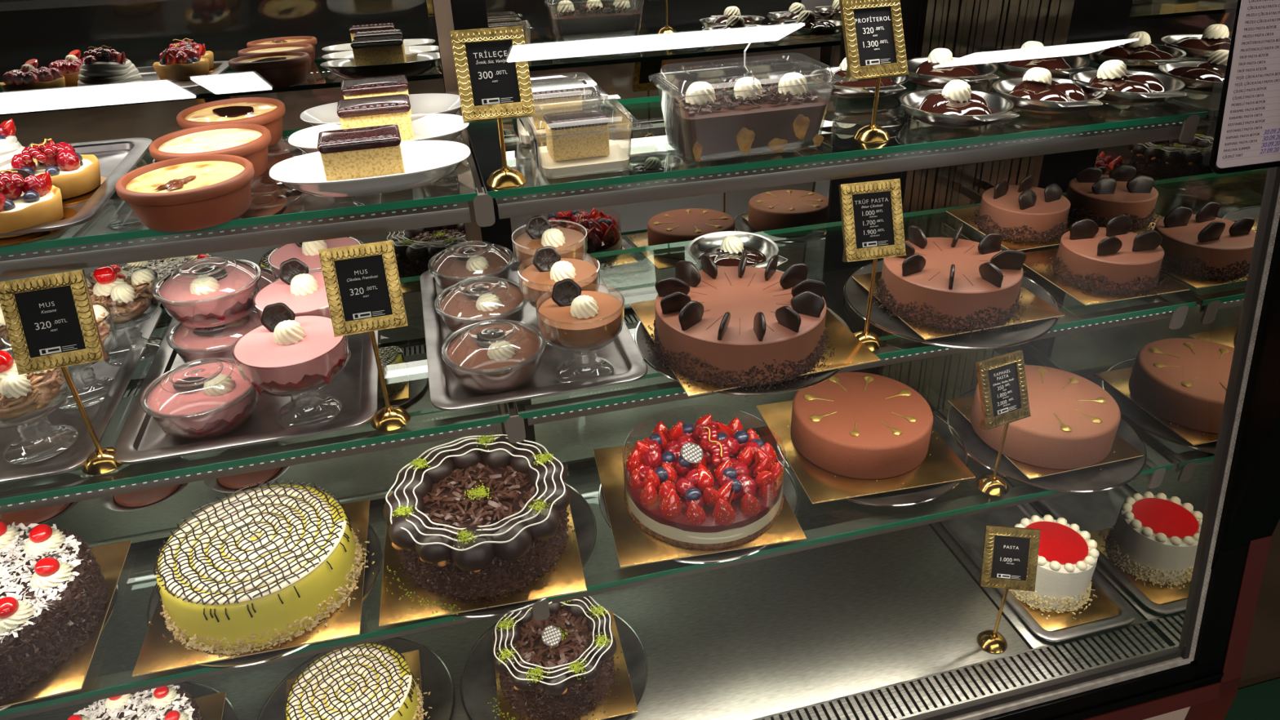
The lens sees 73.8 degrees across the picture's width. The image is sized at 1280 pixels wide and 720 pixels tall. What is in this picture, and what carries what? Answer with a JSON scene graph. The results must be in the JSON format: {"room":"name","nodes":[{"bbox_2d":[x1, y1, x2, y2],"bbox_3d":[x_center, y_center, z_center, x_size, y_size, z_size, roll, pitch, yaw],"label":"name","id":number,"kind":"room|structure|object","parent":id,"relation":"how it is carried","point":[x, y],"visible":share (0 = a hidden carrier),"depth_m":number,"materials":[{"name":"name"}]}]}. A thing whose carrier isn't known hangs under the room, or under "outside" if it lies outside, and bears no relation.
{"room":"food shop","nodes":[
{"label":"food shop","id":0,"kind":"room"},
{"bbox_2d":[465,181,1279,689],"bbox_3d":[2.345,2.898,-1.381,18.800,0.070,15.500,-9,32,-12],"label":"floor","id":1,"kind":"structure","parent":0,"point":[1261,664],"depth_m":2.22,"materials":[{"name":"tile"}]},
{"bbox_2d":[0,0,1279,719],"bbox_3d":[-0.247,0.185,1.451,2.495,1.790,0.922,-9,32,-12],"label":"display case","id":2,"kind":"object","parent":1,"relation":"on","point":[886,626],"visible":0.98,"depth_m":1.53,"materials":[{"name":"glass"}]},
{"bbox_2d":[172,681,238,719],"bbox_3d":[-0.814,0.653,1.361,0.328,0.012,0.328,-9,32,-12],"label":"plate","id":3,"kind":"object","parent":2,"relation":"on","point":[196,690],"visible":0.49,"depth_m":1.48,"materials":[{"name":"glass"}]},
{"bbox_2d":[194,691,226,719],"bbox_3d":[-0.795,0.648,1.357,0.226,0.002,0.226,-9,32,-13],"label":"cake board","id":4,"kind":"object","parent":3,"relation":"on","point":[211,706],"visible":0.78,"depth_m":1.45,"materials":[{"name":"gold metal"}]},
{"bbox_2d":[66,684,204,719],"bbox_3d":[-0.799,0.606,1.326,0.220,0.107,0.220,-21,36,-29],"label":"cake","id":5,"kind":"object","parent":4,"relation":"on","point":[170,702],"visible":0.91,"depth_m":1.35,"materials":[{"name":"beige food"}]},
{"bbox_2d":[0,128,477,278],"bbox_3d":[-0.856,-0.190,1.105,1.251,0.042,0.384,-9,32,-12],"label":"glass shelf","id":6,"kind":"object","parent":2,"relation":"attached to","point":[123,247],"visible":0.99,"depth_m":1.02,"materials":[{"name":"glass"}]},
{"bbox_2d":[0,137,152,235],"bbox_3d":[-0.852,-0.213,1.090,0.360,0.013,0.365,-9,32,-12],"label":"serving tray","id":7,"kind":"object","parent":6,"relation":"on","point":[117,157],"visible":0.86,"depth_m":1.16,"materials":[{"name":"metal"}]},
{"bbox_2d":[0,207,77,246],"bbox_3d":[-0.725,-0.157,0.997,0.120,0.002,0.120,-9,32,-12],"label":"round board","id":8,"kind":"object","parent":7,"relation":"on","point":[68,212],"visible":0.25,"depth_m":0.97,"materials":[{"name":"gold metal"}]},
{"bbox_2d":[0,168,63,238],"bbox_3d":[-0.728,-0.186,0.981,0.105,0.066,0.105,3,31,7],"label":"tart","id":9,"kind":"object","parent":8,"relation":"on","point":[27,200],"visible":1,"depth_m":0.97,"materials":[{"name":"beige food"}]},
{"bbox_2d":[62,176,107,205],"bbox_3d":[-0.744,-0.217,1.097,0.120,0.002,0.120,-9,32,-12],"label":"round board","id":10,"kind":"object","parent":7,"relation":"on","point":[86,196],"visible":0.11,"depth_m":1.07,"materials":[{"name":"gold metal"}]},
{"bbox_2d":[10,138,101,199],"bbox_3d":[-0.747,-0.246,1.081,0.105,0.066,0.105,-13,33,-18],"label":"tart","id":11,"kind":"object","parent":10,"relation":"on","point":[75,174],"visible":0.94,"depth_m":1.07,"materials":[{"name":"beige"}]},
{"bbox_2d":[115,154,254,231],"bbox_3d":[-0.533,-0.198,1.013,0.148,0.050,0.148,-19,35,-26],"label":"clay pot","id":12,"kind":"object","parent":6,"relation":"on","point":[196,192],"visible":1,"depth_m":0.98,"materials":[{"name":"ceramic"}]},
{"bbox_2d":[148,122,271,178],"bbox_3d":[-0.567,-0.272,1.137,0.148,0.050,0.148,-4,31,-3],"label":"clay pot","id":13,"kind":"object","parent":6,"relation":"on","point":[249,141],"visible":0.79,"depth_m":1.13,"materials":[{"name":"ceramic"}]},
{"bbox_2d":[176,97,285,146],"bbox_3d":[-0.599,-0.346,1.262,0.148,0.050,0.148,18,36,29],"label":"clay pot","id":14,"kind":"object","parent":6,"relation":"on","point":[266,112],"visible":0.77,"depth_m":1.25,"materials":[{"name":"ceramic"}]},
{"bbox_2d":[269,140,470,197],"bbox_3d":[-0.341,-0.242,1.095,0.248,0.030,0.144,-10,32,-13],"label":"oval plate","id":15,"kind":"object","parent":6,"relation":"on","point":[425,162],"visible":0.75,"depth_m":1.08,"materials":[{"name":"white ceramic"}]},
{"bbox_2d":[317,124,404,181],"bbox_3d":[-0.347,-0.253,1.069,0.098,0.064,0.066,-10,32,-13],"label":"cake slice","id":16,"kind":"object","parent":15,"relation":"on","point":[358,153],"visible":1,"depth_m":1.04,"materials":[{"name":"food"}]},
{"bbox_2d":[288,113,469,153],"bbox_3d":[-0.367,-0.313,1.214,0.248,0.030,0.144,-10,32,-13],"label":"oval plate","id":17,"kind":"object","parent":6,"relation":"on","point":[432,126],"visible":0.27,"depth_m":1.24,"materials":[{"name":"white ceramic"}]},
{"bbox_2d":[337,93,414,141],"bbox_3d":[-0.371,-0.335,1.205,0.098,0.064,0.066,-10,32,-13],"label":"cake slice","id":18,"kind":"object","parent":17,"relation":"on","point":[356,113],"visible":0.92,"depth_m":1.18,"materials":[{"name":"food"}]},
{"bbox_2d":[0,275,509,514],"bbox_3d":[-0.839,0.061,1.214,1.251,0.028,0.484,-9,32,-12],"label":"glass shelf","id":19,"kind":"object","parent":2,"relation":"attached to","point":[229,464],"visible":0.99,"depth_m":1.08,"materials":[{"name":"glass"}]},
{"bbox_2d":[0,269,123,475],"bbox_3d":[-0.676,0.021,1.013,0.088,0.239,0.074,-12,32,-16],"label":"price sign","id":20,"kind":"object","parent":19,"relation":"on","point":[51,322],"visible":1,"depth_m":0.99,"materials":[{"name":"gold metal"}]},
{"bbox_2d":[0,305,162,484],"bbox_3d":[-0.872,0.044,1.204,0.288,0.013,0.460,-9,32,-12],"label":"serving tray","id":21,"kind":"object","parent":19,"relation":"on","point":[100,415],"visible":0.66,"depth_m":1.15,"materials":[{"name":"metal"}]},
{"bbox_2d":[0,350,78,464],"bbox_3d":[-0.773,0.047,1.061,0.129,0.145,0.129,8,32,16],"label":"goblet","id":22,"kind":"object","parent":21,"relation":"on","point":[23,395],"visible":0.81,"depth_m":1.03,"materials":[{"name":"clear glass"}]},
{"bbox_2d":[0,365,73,428],"bbox_3d":[-0.774,0.040,1.057,0.129,0.063,0.129,-9,32,-12],"label":"bowl","id":23,"kind":"object","parent":22,"relation":"on","point":[23,395],"depth_m":1.03,"materials":[{"name":"clear glass"}]},
{"bbox_2d":[0,302,116,408],"bbox_3d":[-0.782,-0.015,1.166,0.129,0.145,0.129,2,31,6],"label":"goblet","id":24,"kind":"object","parent":21,"relation":"on","point":[100,313],"visible":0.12,"depth_m":1.17,"materials":[{"name":"clear glass"}]},
{"bbox_2d":[0,302,116,371],"bbox_3d":[-0.783,-0.023,1.161,0.129,0.063,0.129,-15,34,-21],"label":"bowl","id":25,"kind":"object","parent":24,"relation":"on","point":[100,313],"depth_m":1.16,"materials":[{"name":"clear glass"}]},
{"bbox_2d":[85,265,162,364],"bbox_3d":[-0.776,-0.076,1.267,0.129,0.145,0.129,-13,33,-19],"label":"goblet","id":26,"kind":"object","parent":21,"relation":"on","point":[126,301],"visible":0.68,"depth_m":1.24,"materials":[{"name":"clear glass"}]},
{"bbox_2d":[111,268,160,330],"bbox_3d":[-0.776,-0.084,1.262,0.129,0.063,0.129,-12,33,-17],"label":"dessert","id":27,"kind":"object","parent":26,"relation":"on","point":[130,300],"depth_m":1.24,"materials":[{"name":"brown food"}]},
{"bbox_2d":[113,317,377,464],"bbox_3d":[-0.555,-0.004,1.268,0.322,0.013,0.464,-9,32,-12],"label":"serving tray","id":28,"kind":"object","parent":19,"relation":"on","point":[140,439],"visible":0.44,"depth_m":1.14,"materials":[{"name":"metal"}]},
{"bbox_2d":[139,357,257,439],"bbox_3d":[-0.573,0.046,1.121,0.144,0.075,0.144,5,32,10],"label":"cup","id":29,"kind":"object","parent":28,"relation":"on","point":[206,401],"visible":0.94,"depth_m":1.09,"materials":[{"name":"clear plastic"}]},
{"bbox_2d":[166,307,262,367],"bbox_3d":[-0.618,-0.037,1.262,0.144,0.075,0.144,-22,37,-30],"label":"cup","id":30,"kind":"object","parent":28,"relation":"on","point":[191,344],"visible":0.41,"depth_m":1.23,"materials":[{"name":"clear plastic"}]},
{"bbox_2d":[151,257,262,328],"bbox_3d":[-0.619,-0.102,1.227,0.144,0.075,0.144,9,33,18],"label":"cup","id":31,"kind":"object","parent":30,"relation":"on","point":[203,295],"visible":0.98,"depth_m":1.20,"materials":[{"name":"clear plastic"}]},
{"bbox_2d":[231,302,349,428],"bbox_3d":[-0.447,0.008,1.109,0.139,0.147,0.139,8,32,16],"label":"goblet","id":32,"kind":"object","parent":28,"relation":"on","point":[289,355],"visible":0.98,"depth_m":1.07,"materials":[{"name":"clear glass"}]},
{"bbox_2d":[231,335,348,396],"bbox_3d":[-0.447,0.001,1.105,0.139,0.063,0.139,-9,32,-12],"label":"bowl","id":33,"kind":"object","parent":32,"relation":"on","point":[277,366],"depth_m":1.06,"materials":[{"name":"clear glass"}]},
{"bbox_2d":[253,257,351,359],"bbox_3d":[-0.475,-0.065,1.230,0.139,0.148,0.139,17,36,28],"label":"goblet","id":34,"kind":"object","parent":28,"relation":"on","point":[303,291],"visible":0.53,"depth_m":1.20,"materials":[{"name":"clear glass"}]},
{"bbox_2d":[318,240,410,431],"bbox_3d":[-0.336,-0.025,1.078,0.088,0.234,0.074,-10,32,-13],"label":"price sign","id":35,"kind":"object","parent":19,"relation":"on","point":[362,285],"visible":1,"depth_m":1.05,"materials":[{"name":"gold metal"}]},
{"bbox_2d":[0,407,527,719],"bbox_3d":[-0.824,0.317,1.333,1.251,0.028,0.541,-9,32,-12],"label":"glass shelf","id":36,"kind":"object","parent":2,"relation":"attached to","point":[122,683],"visible":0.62,"depth_m":1.15,"materials":[{"name":"glass"}]},
{"bbox_2d":[0,583,117,711],"bbox_3d":[-0.911,0.383,1.189,0.328,0.012,0.328,-9,32,-12],"label":"plate","id":37,"kind":"object","parent":36,"relation":"on","point":[113,601],"visible":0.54,"depth_m":1.22,"materials":[{"name":"glass"}]},
{"bbox_2d":[0,539,131,707],"bbox_3d":[-0.898,0.377,1.187,0.288,0.002,0.288,-9,32,-13],"label":"cake board","id":38,"kind":"object","parent":37,"relation":"on","point":[68,675],"visible":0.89,"depth_m":1.14,"materials":[{"name":"gold metal"}]},
{"bbox_2d":[0,520,107,699],"bbox_3d":[-0.897,0.332,1.155,0.285,0.114,0.284,0,31,3],"label":"cake","id":39,"kind":"object","parent":38,"relation":"on","point":[53,590],"visible":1,"depth_m":1.14,"materials":[{"name":"beige food"}]},
{"bbox_2d":[146,523,382,668],"bbox_3d":[-0.550,0.326,1.266,0.328,0.012,0.328,-9,32,-12],"label":"plate","id":40,"kind":"object","parent":36,"relation":"on","point":[374,546],"visible":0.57,"depth_m":1.22,"materials":[{"name":"glass"}]},
{"bbox_2d":[132,499,369,676],"bbox_3d":[-0.555,0.322,1.259,0.288,0.002,0.288,-8,32,-10],"label":"cake board","id":41,"kind":"object","parent":40,"relation":"on","point":[157,654],"visible":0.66,"depth_m":1.17,"materials":[{"name":"gold metal"}]},
{"bbox_2d":[148,480,374,658],"bbox_3d":[-0.550,0.287,1.235,0.314,0.088,0.290,-9,32,-12],"label":"cake","id":42,"kind":"object","parent":41,"relation":"on","point":[260,566],"visible":1,"depth_m":1.18,"materials":[{"name":"yellow food"}]},
{"bbox_2d":[383,483,596,617],"bbox_3d":[-0.231,0.278,1.329,0.328,0.012,0.328,-9,32,-12],"label":"plate","id":43,"kind":"object","parent":36,"relation":"on","point":[584,522],"visible":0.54,"depth_m":1.32,"materials":[{"name":"glass"}]},
{"bbox_2d":[378,481,586,626],"bbox_3d":[-0.247,0.277,1.319,0.290,0.002,0.288,-7,31,-9],"label":"cake board","id":44,"kind":"object","parent":43,"relation":"on","point":[568,577],"visible":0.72,"depth_m":1.22,"materials":[{"name":"gold metal"}]},
{"bbox_2d":[382,434,575,620],"bbox_3d":[-0.249,0.233,1.287,0.299,0.112,0.285,-14,33,-20],"label":"cake","id":45,"kind":"object","parent":44,"relation":"on","point":[470,520],"visible":0.99,"depth_m":1.24,"materials":[{"name":"food"}]},
{"bbox_2d":[257,636,454,719],"bbox_3d":[-0.478,0.598,1.435,0.328,0.012,0.328,-9,32,-12],"label":"plate","id":46,"kind":"object","parent":2,"relation":"on","point":[436,677],"visible":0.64,"depth_m":1.48,"materials":[{"name":"metal"}]},
{"bbox_2d":[283,649,423,719],"bbox_3d":[-0.479,0.598,1.423,0.226,0.002,0.226,-9,32,-13],"label":"cake board","id":47,"kind":"object","parent":46,"relation":"on","point":[412,658],"visible":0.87,"depth_m":1.50,"materials":[{"name":"gold metal"}]},
{"bbox_2d":[284,641,431,719],"bbox_3d":[-0.471,0.565,1.397,0.240,0.086,0.232,-22,37,-30],"label":"cake","id":48,"kind":"object","parent":47,"relation":"on","point":[371,681],"visible":1,"depth_m":1.38,"materials":[{"name":"yellow food"}]},
{"bbox_2d":[460,604,648,719],"bbox_3d":[-0.149,0.550,1.498,0.328,0.012,0.328,-9,32,-12],"label":"plate","id":49,"kind":"object","parent":2,"relation":"on","point":[477,679],"visible":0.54,"depth_m":1.50,"materials":[{"name":"metal"}]},
{"bbox_2d":[491,609,638,719],"bbox_3d":[-0.138,0.544,1.494,0.226,0.002,0.226,-8,32,-10],"label":"cake board","id":50,"kind":"object","parent":49,"relation":"on","point":[624,704],"visible":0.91,"depth_m":1.44,"materials":[{"name":"gold metal"}]},
{"bbox_2d":[486,595,622,719],"bbox_3d":[-0.144,0.507,1.450,0.219,0.115,0.249,1,31,5],"label":"cake","id":51,"kind":"object","parent":50,"relation":"on","point":[559,666],"visible":0.93,"depth_m":1.42,"materials":[{"name":"food"}]},
{"bbox_2d":[466,81,1207,218],"bbox_3d":[0.284,-0.369,1.343,1.081,0.042,0.384,-9,32,-12],"label":"glass shelf","id":52,"kind":"object","parent":2,"relation":"attached to","point":[600,193],"visible":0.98,"depth_m":1.18,"materials":[{"name":"glass"}]},
{"bbox_2d":[449,25,535,188],"bbox_3d":[-0.176,-0.310,1.055,0.088,0.180,0.074,-9,32,-12],"label":"price sign","id":53,"kind":"object","parent":52,"relation":"on","point":[491,64],"visible":1,"depth_m":1.04,"materials":[{"name":"gold metal"}]},
{"bbox_2d":[519,97,639,179],"bbox_3d":[-0.073,-0.295,1.124,0.158,0.076,0.127,-10,32,-13],"label":"tub","id":54,"kind":"object","parent":52,"relation":"on","point":[618,159],"visible":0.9,"depth_m":1.10,"materials":[{"name":"plastic"}]},
{"bbox_2d":[542,108,609,161],"bbox_3d":[-0.083,-0.296,1.118,0.079,0.051,0.053,-10,32,-13],"label":"cake slice","id":55,"kind":"object","parent":54,"relation":"in","point":[580,134],"visible":0.99,"depth_m":1.10,"materials":[{"name":"food"}]},
{"bbox_2d":[648,26,857,162],"bbox_3d":[0.149,-0.369,1.160,0.256,0.155,0.137,-10,32,-13],"label":"tub","id":56,"kind":"object","parent":52,"relation":"on","point":[704,123],"visible":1,"depth_m":1.14,"materials":[{"name":"clear plastic"}]},
{"bbox_2d":[839,0,908,143],"bbox_3d":[0.324,-0.399,1.175,0.088,0.182,0.074,-11,32,-14],"label":"price sign","id":57,"kind":"object","parent":52,"relation":"on","point":[873,30],"visible":1,"depth_m":1.16,"materials":[{"name":"gold metal"}]},
{"bbox_2d":[899,88,1019,128],"bbox_3d":[0.472,-0.366,1.260,0.160,0.029,0.182,-12,33,-17],"label":"dish","id":58,"kind":"object","parent":52,"relation":"on","point":[1003,104],"visible":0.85,"depth_m":1.24,"materials":[{"name":"grey metal"}]},
{"bbox_2d":[908,80,1004,127],"bbox_3d":[0.470,-0.390,1.259,0.141,0.046,0.154,0,31,2],"label":"dessert","id":59,"kind":"object","parent":58,"relation":"on","point":[956,98],"visible":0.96,"depth_m":1.24,"materials":[{"name":"brown food"}]},
{"bbox_2d":[992,76,1105,114],"bbox_3d":[0.629,-0.400,1.309,0.160,0.029,0.182,-4,31,-4],"label":"dish","id":60,"kind":"object","parent":52,"relation":"on","point":[1005,85],"visible":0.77,"depth_m":1.27,"materials":[{"name":"grey"}]},
{"bbox_2d":[1004,66,1095,111],"bbox_3d":[0.630,-0.423,1.307,0.141,0.047,0.154,26,41,38],"label":"dessert","id":61,"kind":"object","parent":60,"relation":"on","point":[1037,83],"visible":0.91,"depth_m":1.30,"materials":[{"name":"brown food"}]},
{"bbox_2d":[501,334,1173,604],"bbox_3d":[0.316,0.139,1.572,1.081,0.028,0.541,-9,32,-12],"label":"glass shelf","id":62,"kind":"object","parent":2,"relation":"attached to","point":[643,574],"visible":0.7,"depth_m":1.35,"materials":[{"name":"glass"}]},
{"bbox_2d":[598,460,798,564],"bbox_3d":[0.095,0.221,1.407,0.328,0.012,0.328,-9,32,-12],"label":"plate","id":63,"kind":"object","parent":62,"relation":"on","point":[790,491],"visible":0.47,"depth_m":1.29,"materials":[{"name":"glass"}]},
{"bbox_2d":[593,428,806,567],"bbox_3d":[0.086,0.216,1.403,0.288,0.002,0.292,-7,31,-8],"label":"cake board","id":64,"kind":"object","parent":63,"relation":"on","point":[634,546],"visible":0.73,"depth_m":1.32,"materials":[{"name":"gold metal"}]},
{"bbox_2d":[622,414,786,549],"bbox_3d":[0.102,0.176,1.369,0.261,0.104,0.260,-5,31,-6],"label":"cheesecake","id":65,"kind":"object","parent":64,"relation":"on","point":[708,484],"visible":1,"depth_m":1.31,"materials":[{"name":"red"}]},
{"bbox_2d":[776,413,968,506],"bbox_3d":[0.406,0.152,1.504,0.328,0.012,0.328,-9,32,-12],"label":"plate","id":66,"kind":"object","parent":62,"relation":"on","point":[910,496],"visible":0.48,"depth_m":1.40,"materials":[{"name":"glass"}]},
{"bbox_2d":[755,400,975,503],"bbox_3d":[0.388,0.141,1.512,0.285,0.002,0.287,-7,31,-9],"label":"cake board","id":67,"kind":"object","parent":66,"relation":"on","point":[943,465],"visible":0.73,"depth_m":1.43,"materials":[{"name":"gold metal"}]},
{"bbox_2d":[787,372,937,484],"bbox_3d":[0.386,0.109,1.494,0.248,0.072,0.245,15,35,26],"label":"cake","id":68,"kind":"object","parent":67,"relation":"on","point":[862,425],"visible":1,"depth_m":1.44,"materials":[{"name":"brown food"}]},
{"bbox_2d":[975,350,1031,496],"bbox_3d":[0.576,0.107,1.361,0.088,0.229,0.072,-14,33,-19],"label":"price sign","id":69,"kind":"object","parent":62,"relation":"on","point":[1002,380],"visible":1,"depth_m":1.34,"materials":[{"name":"gold metal"}]},
{"bbox_2d":[946,387,1146,492],"bbox_3d":[0.719,0.133,1.521,0.328,0.012,0.328,-9,32,-12],"label":"plate","id":70,"kind":"object","parent":62,"relation":"on","point":[1104,477],"visible":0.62,"depth_m":1.44,"materials":[{"name":"glass"}]},
{"bbox_2d":[947,395,1143,479],"bbox_3d":[0.720,0.120,1.531,0.222,0.002,0.243,-9,32,-12],"label":"cake board","id":71,"kind":"object","parent":70,"relation":"on","point":[1123,451],"visible":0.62,"depth_m":1.45,"materials":[{"name":"gold metal"}]},
{"bbox_2d":[963,364,1120,469],"bbox_3d":[0.720,0.095,1.500,0.246,0.072,0.245,-9,32,-12],"label":"cake","id":72,"kind":"object","parent":71,"relation":"on","point":[1073,422],"visible":0.8,"depth_m":1.44,"materials":[{"name":"brown food"}]},
{"bbox_2d":[515,203,1195,425],"bbox_3d":[0.301,-0.117,1.453,1.081,0.028,0.484,-9,32,-12],"label":"glass shelf","id":73,"kind":"object","parent":2,"relation":"attached to","point":[569,408],"visible":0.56,"depth_m":1.27,"materials":[{"name":"glass"}]},
{"bbox_2d":[419,253,647,411],"bbox_3d":[-0.186,-0.063,1.347,0.302,0.013,0.462,-9,32,-12],"label":"serving tray","id":74,"kind":"object","parent":73,"relation":"on","point":[446,393],"visible":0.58,"depth_m":1.22,"materials":[{"name":"metal"}]},
{"bbox_2d":[427,241,514,293],"bbox_3d":[-0.283,-0.156,1.441,0.144,0.075,0.144,14,35,24],"label":"cup","id":75,"kind":"object","parent":74,"relation":"on","point":[451,268],"visible":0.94,"depth_m":1.42,"materials":[{"name":"clear glass"}]},
{"bbox_2d":[434,276,527,336],"bbox_3d":[-0.243,-0.083,1.319,0.144,0.075,0.144,17,36,28],"label":"cup","id":76,"kind":"object","parent":74,"relation":"on","point":[461,307],"visible":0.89,"depth_m":1.29,"materials":[{"name":"clear glass"}]},
{"bbox_2d":[440,320,545,395],"bbox_3d":[-0.203,-0.009,1.194,0.144,0.075,0.144,17,36,28],"label":"cup","id":77,"kind":"object","parent":74,"relation":"on","point":[495,358],"visible":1,"depth_m":1.17,"materials":[{"name":"clear glass"}]},
{"bbox_2d":[511,214,587,269],"bbox_3d":[-0.144,-0.163,1.387,0.122,0.136,0.122,-22,37,-30],"label":"goblet","id":78,"kind":"object","parent":74,"relation":"on","point":[571,243],"visible":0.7,"depth_m":1.36,"materials":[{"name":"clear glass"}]},
{"bbox_2d":[517,245,599,346],"bbox_3d":[-0.119,-0.099,1.280,0.122,0.136,0.122,3,31,8],"label":"goblet","id":79,"kind":"object","parent":74,"relation":"on","point":[537,280],"visible":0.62,"depth_m":1.25,"materials":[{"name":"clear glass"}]},
{"bbox_2d":[517,258,599,310],"bbox_3d":[-0.119,-0.110,1.273,0.122,0.063,0.122,-9,32,-12],"label":"bowl","id":80,"kind":"object","parent":79,"relation":"on","point":[538,280],"depth_m":1.25,"materials":[{"name":"clear glass"}]},
{"bbox_2d":[534,278,624,382],"bbox_3d":[-0.081,-0.041,1.181,0.122,0.137,0.122,-22,37,-30],"label":"goblet","id":81,"kind":"object","parent":74,"relation":"on","point":[577,319],"visible":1,"depth_m":1.15,"materials":[{"name":"clear glass"}]},
{"bbox_2d":[534,297,624,351],"bbox_3d":[-0.081,-0.052,1.174,0.122,0.063,0.122,-9,32,-12],"label":"bowl","id":82,"kind":"object","parent":81,"relation":"on","point":[577,323],"depth_m":1.14,"materials":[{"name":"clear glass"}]},
{"bbox_2d":[634,306,853,395],"bbox_3d":[0.155,-0.034,1.283,0.328,0.012,0.328,-9,32,-12],"label":"plate","id":83,"kind":"object","parent":73,"relation":"on","point":[640,331],"visible":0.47,"depth_m":1.19,"materials":[{"name":"metal"}]},
{"bbox_2d":[630,299,880,396],"bbox_3d":[0.162,-0.045,1.288,0.287,0.002,0.284,-10,32,-13],"label":"cake board","id":84,"kind":"object","parent":83,"relation":"on","point":[849,350],"visible":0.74,"depth_m":1.23,"materials":[{"name":"gold metal"}]},
{"bbox_2d":[641,250,835,397],"bbox_3d":[0.143,-0.069,1.230,0.282,0.103,0.286,8,32,15],"label":"cake","id":85,"kind":"object","parent":84,"relation":"on","point":[742,326],"visible":1,"depth_m":1.17,"materials":[{"name":"brown food"}]},
{"bbox_2d":[838,178,906,351],"bbox_3d":[0.329,-0.131,1.218,0.088,0.236,0.074,-7,31,-9],"label":"price sign","id":86,"kind":"object","parent":73,"relation":"on","point":[872,211],"visible":0.98,"depth_m":1.19,"materials":[{"name":"gold metal"}]},
{"bbox_2d":[844,258,1058,349],"bbox_3d":[0.495,-0.098,1.371,0.328,0.012,0.328,-9,32,-12],"label":"plate","id":87,"kind":"object","parent":73,"relation":"on","point":[856,295],"visible":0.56,"depth_m":1.29,"materials":[{"name":"metal"}]},
{"bbox_2d":[852,271,1065,340],"bbox_3d":[0.504,-0.104,1.369,0.240,0.002,0.225,-9,32,-13],"label":"cake board","id":88,"kind":"object","parent":87,"relation":"on","point":[1039,309],"visible":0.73,"depth_m":1.31,"materials":[{"name":"gold metal"}]},
{"bbox_2d":[868,222,1033,337],"bbox_3d":[0.486,-0.139,1.335,0.246,0.098,0.254,-9,32,-12],"label":"cake","id":89,"kind":"object","parent":88,"relation":"on","point":[956,283],"visible":0.98,"depth_m":1.28,"materials":[{"name":"brown food"}]},
{"bbox_2d":[960,220,1057,249],"bbox_3d":[0.710,-0.251,1.615,0.150,0.011,0.170,-9,32,-12],"label":"pan","id":90,"kind":"object","parent":73,"relation":"on","point":[982,235],"visible":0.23,"depth_m":1.61,"materials":[{"name":"metal"}]},
{"bbox_2d":[946,205,1071,250],"bbox_3d":[0.716,-0.257,1.610,0.178,0.002,0.205,-9,32,-13],"label":"cake board","id":91,"kind":"object","parent":90,"relation":"on","point":[963,215],"visible":0.28,"depth_m":1.57,"materials":[{"name":"gold metal"}]},
{"bbox_2d":[967,174,1071,245],"bbox_3d":[0.714,-0.288,1.581,0.195,0.086,0.184,26,40,37],"label":"cake","id":92,"kind":"object","parent":91,"relation":"on","point":[1024,211],"visible":0.99,"depth_m":1.54,"materials":[{"name":"brown food"}]},
{"bbox_2d":[751,620,1173,719],"bbox_3d":[-0.193,0.678,1.304,2.350,0.006,0.072,-9,32,-12],"label":"grille","id":93,"kind":"object","parent":2,"relation":"attached to","point":[950,691],"depth_m":1.47,"materials":[{"name":"metal"}]},
{"bbox_2d":[977,524,1040,653],"bbox_3d":[0.634,0.403,1.486,0.088,0.235,0.074,4,31,9],"label":"price sign","id":94,"kind":"object","parent":2,"relation":"on","point":[1010,557],"visible":1,"depth_m":1.46,"materials":[{"name":"gold metal"}]},
{"bbox_2d":[940,502,1135,642],"bbox_3d":[0.773,0.399,1.703,0.210,0.011,0.388,-9,32,-12],"label":"serving tray","id":95,"kind":"object","parent":2,"relation":"on","point":[968,531],"visible":0.41,"depth_m":1.66,"materials":[{"name":"metal"}]},
{"bbox_2d":[981,556,1119,631],"bbox_3d":[0.787,0.434,1.646,0.182,0.002,0.200,-9,32,-12],"label":"cake board","id":96,"kind":"object","parent":95,"relation":"on","point":[1100,607],"visible":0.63,"depth_m":1.58,"materials":[{"name":"gold metal"}]},
{"bbox_2d":[1008,514,1099,620],"bbox_3d":[0.777,0.382,1.626,0.192,0.114,0.187,24,39,36],"label":"cake","id":97,"kind":"object","parent":96,"relation":"on","point":[1067,560],"visible":0.67,"depth_m":1.58,"materials":[{"name":"beige food"}]},
{"bbox_2d":[937,0,1267,647],"bbox_3d":[0.837,-0.203,1.556,0.012,1.210,0.850,-9,32,-12],"label":"mirror","id":98,"kind":"object","parent":2,"relation":"attached to","point":[1195,393],"depth_m":1.44,"materials":[{"name":"grey mirror"}]},
{"bbox_2d":[1209,0,1279,173],"bbox_3d":[0.918,-0.490,1.122,0.315,0.448,0.091,-9,32,-12],"label":"list","id":99,"kind":"object","parent":2,"relation":"attached to","point":[1246,137],"visible":1,"depth_m":1.14,"materials":[{"name":"grey paper"}]},
{"bbox_2d":[1223,677,1279,719],"bbox_3d":[2.201,1.024,1.657,1.480,0.008,1.280,-9,32,-12],"label":"floor mat","id":100,"kind":"object","parent":1,"relation":"on","point":[1260,701],"visible":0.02,"depth_m":2.03,"materials":[{"name":"green"}]},
{"bbox_3d":[0.763,-0.148,1.440,0.150,0.011,0.170,-9,32,-12],"label":"pan","id":101,"kind":"object","parent":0,"visible":0},
{"bbox_2d":[1023,248,1189,305],"bbox_3d":[0.764,-0.148,1.427,0.190,0.002,0.197,-8,32,-11],"label":"cake board","id":102,"kind":"object","parent":101,"relation":"on","point":[1086,298],"visible":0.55,"depth_m":1.38,"materials":[{"name":"gold metal"}]},
{"bbox_2d":[1035,213,1168,297],"bbox_3d":[0.769,-0.182,1.399,0.196,0.089,0.181,-2,31,0],"label":"cake","id":103,"kind":"object","parent":102,"relation":"on","point":[1113,259],"visible":1,"depth_m":1.36,"materials":[{"name":"brown food"}]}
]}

